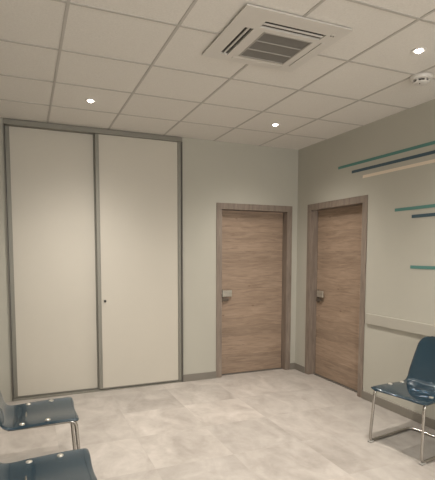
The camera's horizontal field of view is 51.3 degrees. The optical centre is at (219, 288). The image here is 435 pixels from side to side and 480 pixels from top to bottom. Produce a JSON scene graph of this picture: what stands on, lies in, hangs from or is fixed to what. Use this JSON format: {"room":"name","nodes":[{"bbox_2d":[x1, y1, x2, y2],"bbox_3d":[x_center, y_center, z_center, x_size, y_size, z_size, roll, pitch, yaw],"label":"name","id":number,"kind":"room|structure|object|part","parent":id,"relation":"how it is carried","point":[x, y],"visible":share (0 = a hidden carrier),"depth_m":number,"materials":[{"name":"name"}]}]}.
{"room":"waiting room","nodes":[
{"label":"waiting room","id":0,"kind":"room"},
{"bbox_2d":[0,118,297,401],"bbox_3d":[-0.698,-0.301,5.180,3.898,2.803,0.150,-2,5,-23],"label":"wall","id":1,"kind":"structure","parent":0,"point":[214,172],"depth_m":5.33,"materials":[{"name":"paint"}]},
{"bbox_2d":[183,363,294,381],"bbox_3d":[0.270,1.032,5.611,1.523,0.082,0.016,-2,5,-23],"label":"baseboard","id":2,"kind":"structure","parent":1,"relation":"attached to","point":[206,375],"depth_m":5.39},
{"bbox_2d":[216,203,291,377],"bbox_3d":[0.406,0.018,5.671,1.040,2.096,0.155,-2,5,-23],"label":"door","id":3,"kind":"structure","parent":1,"relation":"in","point":[254,242],"depth_m":5.70,"materials":[{"name":"brown wood"}]},
{"bbox_3d":[0.083,0.062,5.545,0.135,0.078,0.022,-2,5,-23],"label":"lever","id":4,"kind":"part","parent":3,"relation":"part of","materials":[{"name":"metal"}]},
{"bbox_2d":[0,0,434,149],"bbox_3d":[0.831,-1.474,1.640,3.998,0.100,7.869,-2,5,-23],"label":"ceiling","id":5,"kind":"structure","parent":0,"point":[35,22],"depth_m":3.26,"materials":[{"name":"tile"}]},
{"bbox_2d":[85,98,95,102],"bbox_3d":[-1.101,-1.594,3.863,0.090,0.020,0.090,-2,5,-23],"label":"recessed light","id":6,"kind":"object","parent":5,"relation":"in","point":[90,100],"visible":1,"depth_m":3.85,"materials":[{"name":"white plastic"}]},
{"bbox_2d":[0,0,434,145],"bbox_3d":[0.804,-1.417,1.579,3.596,0.004,7.467,-2,5,-23],"label":"grid","id":7,"kind":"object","parent":5,"relation":"attached to","point":[67,2],"depth_m":3.23,"materials":[{"name":"paint"}]},
{"bbox_2d":[201,3,352,71],"bbox_3d":[0.323,-1.503,2.780,0.683,0.015,0.662,-2,5,-23],"label":"air conditioner","id":8,"kind":"object","parent":5,"relation":"attached to","point":[259,36],"visible":1,"depth_m":2.72,"materials":[{"name":"white plastic"}]},
{"bbox_2d":[238,32,312,64],"bbox_3d":[0.342,-1.509,2.853,0.337,0.013,0.350,-2,5,-23],"label":"grille","id":9,"kind":"object","parent":8,"relation":"attached to","point":[267,47],"depth_m":2.84,"materials":[{"name":"paint"}]},
{"bbox_2d":[411,47,426,53],"bbox_3d":[1.270,-1.511,2.892,0.090,0.020,0.090,-2,5,-23],"label":"recessed light","id":10,"kind":"object","parent":5,"relation":"in","point":[418,50],"visible":1,"depth_m":2.88,"materials":[{"name":"white"}]},
{"bbox_2d":[409,72,432,86],"bbox_3d":[1.473,-1.519,3.320,0.160,0.062,0.160,-2,5,-23],"label":"smoke detector","id":11,"kind":"object","parent":5,"relation":"attached to","point":[419,79],"visible":1,"depth_m":3.28,"materials":[{"name":"white plastic"}]},
{"bbox_2d":[0,369,434,479],"bbox_3d":[0.823,1.420,1.868,3.998,0.100,7.869,-2,5,-23],"label":"floor","id":12,"kind":"structure","parent":0,"point":[277,424],"depth_m":3.77,"materials":[{"name":"tile"}]},
{"bbox_2d":[0,391,79,449],"bbox_3d":[-1.251,0.860,3.018,0.596,0.824,0.502,-2,5,-23],"label":"chair","id":13,"kind":"object","parent":12,"relation":"on","point":[57,411],"visible":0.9,"depth_m":2.99,"materials":[{"name":"blue plastic"}]},
{"bbox_3d":[-1.228,1.050,3.043,0.542,0.440,0.479,-2,5,-23],"label":"tube frame","id":14,"kind":"part","parent":13,"relation":"part of","materials":[{"name":"silver metal"}]},
{"bbox_2d":[0,448,96,479],"bbox_3d":[-0.880,0.930,2.146,0.596,0.824,0.502,-2,5,-23],"label":"chair","id":15,"kind":"object","parent":12,"relation":"on","point":[76,464],"visible":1,"depth_m":2.25,"materials":[{"name":"blue plastic"}]},
{"bbox_2d":[3,118,182,400],"bbox_3d":[-1.281,-0.277,4.884,1.820,2.798,0.107,-2,5,-23],"label":"tall cabinet","id":16,"kind":"object","parent":12,"relation":"on","point":[94,222],"visible":1,"depth_m":4.84,"materials":[{"name":"wood"}]},
{"bbox_3d":[-1.713,-0.253,4.730,0.809,2.718,0.012,-2,5,-23],"label":"sliding door","id":17,"kind":"part","parent":16,"relation":"part of","materials":[{"name":"beige laminate"}]},
{"bbox_3d":[-1.717,1.107,4.838,0.801,0.012,0.022,-2,5,-23],"label":"rail","id":18,"kind":"part","parent":16,"relation":"part of","materials":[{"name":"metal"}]},
{"bbox_3d":[-1.277,-1.646,4.776,1.820,0.050,0.107,-2,5,-23],"label":"rail","id":19,"kind":"part","parent":16,"relation":"part of","materials":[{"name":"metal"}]},
{"bbox_3d":[-0.881,-0.276,5.030,0.872,2.716,0.012,-2,5,-23],"label":"sliding door","id":20,"kind":"part","parent":16,"relation":"part of","materials":[{"name":"beige laminate"}]},
{"bbox_3d":[-0.885,1.084,5.138,0.864,0.012,0.022,-2,5,-23],"label":"rail","id":21,"kind":"part","parent":16,"relation":"part of","materials":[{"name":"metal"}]},
{"bbox_2d":[367,336,434,465],"bbox_3d":[1.565,0.825,3.557,0.596,0.824,0.502,-3,5,-32],"label":"chair","id":22,"kind":"object","parent":12,"relation":"on","point":[418,387],"visible":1,"depth_m":3.66,"materials":[{"name":"blue plastic"}]},
{"bbox_3d":[1.543,1.017,3.559,0.542,0.440,0.479,-3,5,-32],"label":"tube frame","id":23,"kind":"part","parent":22,"relation":"part of","materials":[{"name":"silver metal"}]},
{"bbox_2d":[295,99,434,419],"bbox_3d":[2.523,-0.075,2.424,0.150,2.803,7.469,-2,5,-23],"label":"wall","id":24,"kind":"structure","parent":0,"point":[396,241],"depth_m":4.36,"materials":[{"name":"paint"}]},
{"bbox_2d":[305,195,367,397],"bbox_3d":[1.349,0.060,5.168,0.155,2.096,1.058,-2,5,-23],"label":"door","id":25,"kind":"structure","parent":24,"relation":"in","point":[336,229],"depth_m":5.22,"materials":[{"name":"brown wood"}]},
{"bbox_3d":[1.216,0.069,5.501,0.022,0.078,0.135,-2,5,-23],"label":"lever","id":26,"kind":"part","parent":25,"relation":"part of","materials":[{"name":"metal"}]},
{"bbox_2d":[294,363,434,429],"bbox_3d":[2.442,1.283,2.502,0.016,0.082,7.458,-2,5,-23],"label":"baseboard","id":27,"kind":"structure","parent":24,"relation":"attached to","point":[429,422],"depth_m":4.29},
{"bbox_2d":[338,141,434,169],"bbox_3d":[1.749,-1.241,3.958,0.004,0.028,2.260,-2,5,-23],"label":"wall strip","id":28,"kind":"object","parent":24,"relation":"attached to","point":[431,142],"visible":1,"depth_m":4.29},
{"bbox_2d":[352,150,434,172],"bbox_3d":[1.794,-1.154,3.859,0.004,0.028,2.031,-2,5,-23],"label":"wall strip","id":29,"kind":"object","parent":24,"relation":"attached to","point":[433,151],"visible":1,"depth_m":4.21,"materials":[{"name":"blue plastic"}]},
{"bbox_2d":[363,159,434,177],"bbox_3d":[1.828,-1.074,3.785,0.004,0.028,1.858,-2,5,-23],"label":"wall strip","id":30,"kind":"object","parent":24,"relation":"attached to","point":[432,160],"visible":1,"depth_m":4.17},
{"bbox_2d":[366,313,434,336],"bbox_3d":[2.703,0.531,1.830,0.020,0.105,6.130,-2,5,-23],"label":"trim","id":31,"kind":"structure","parent":24,"relation":"attached to","point":[423,329],"depth_m":4.19,"materials":[{"name":"paint"}]},
{"bbox_2d":[395,204,434,211],"bbox_3d":[1.916,-0.682,3.606,0.004,0.028,1.403,-2,5,-23],"label":"wall strip","id":32,"kind":"object","parent":24,"relation":"attached to","point":[430,205],"visible":1,"depth_m":4.02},
{"bbox_2d":[410,265,434,269],"bbox_3d":[1.956,-0.150,3.551,0.004,0.028,1.192,-2,5,-23],"label":"wall strip","id":33,"kind":"object","parent":24,"relation":"attached to","point":[411,266],"visible":1,"depth_m":3.98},
{"bbox_2d":[412,213,434,217],"bbox_3d":[1.957,-0.601,3.517,0.004,0.028,1.196,-2,5,-23],"label":"wall strip","id":34,"kind":"object","parent":24,"relation":"attached to","point":[426,214],"visible":1,"depth_m":3.94,"materials":[{"name":"blue plastic"}]}
]}

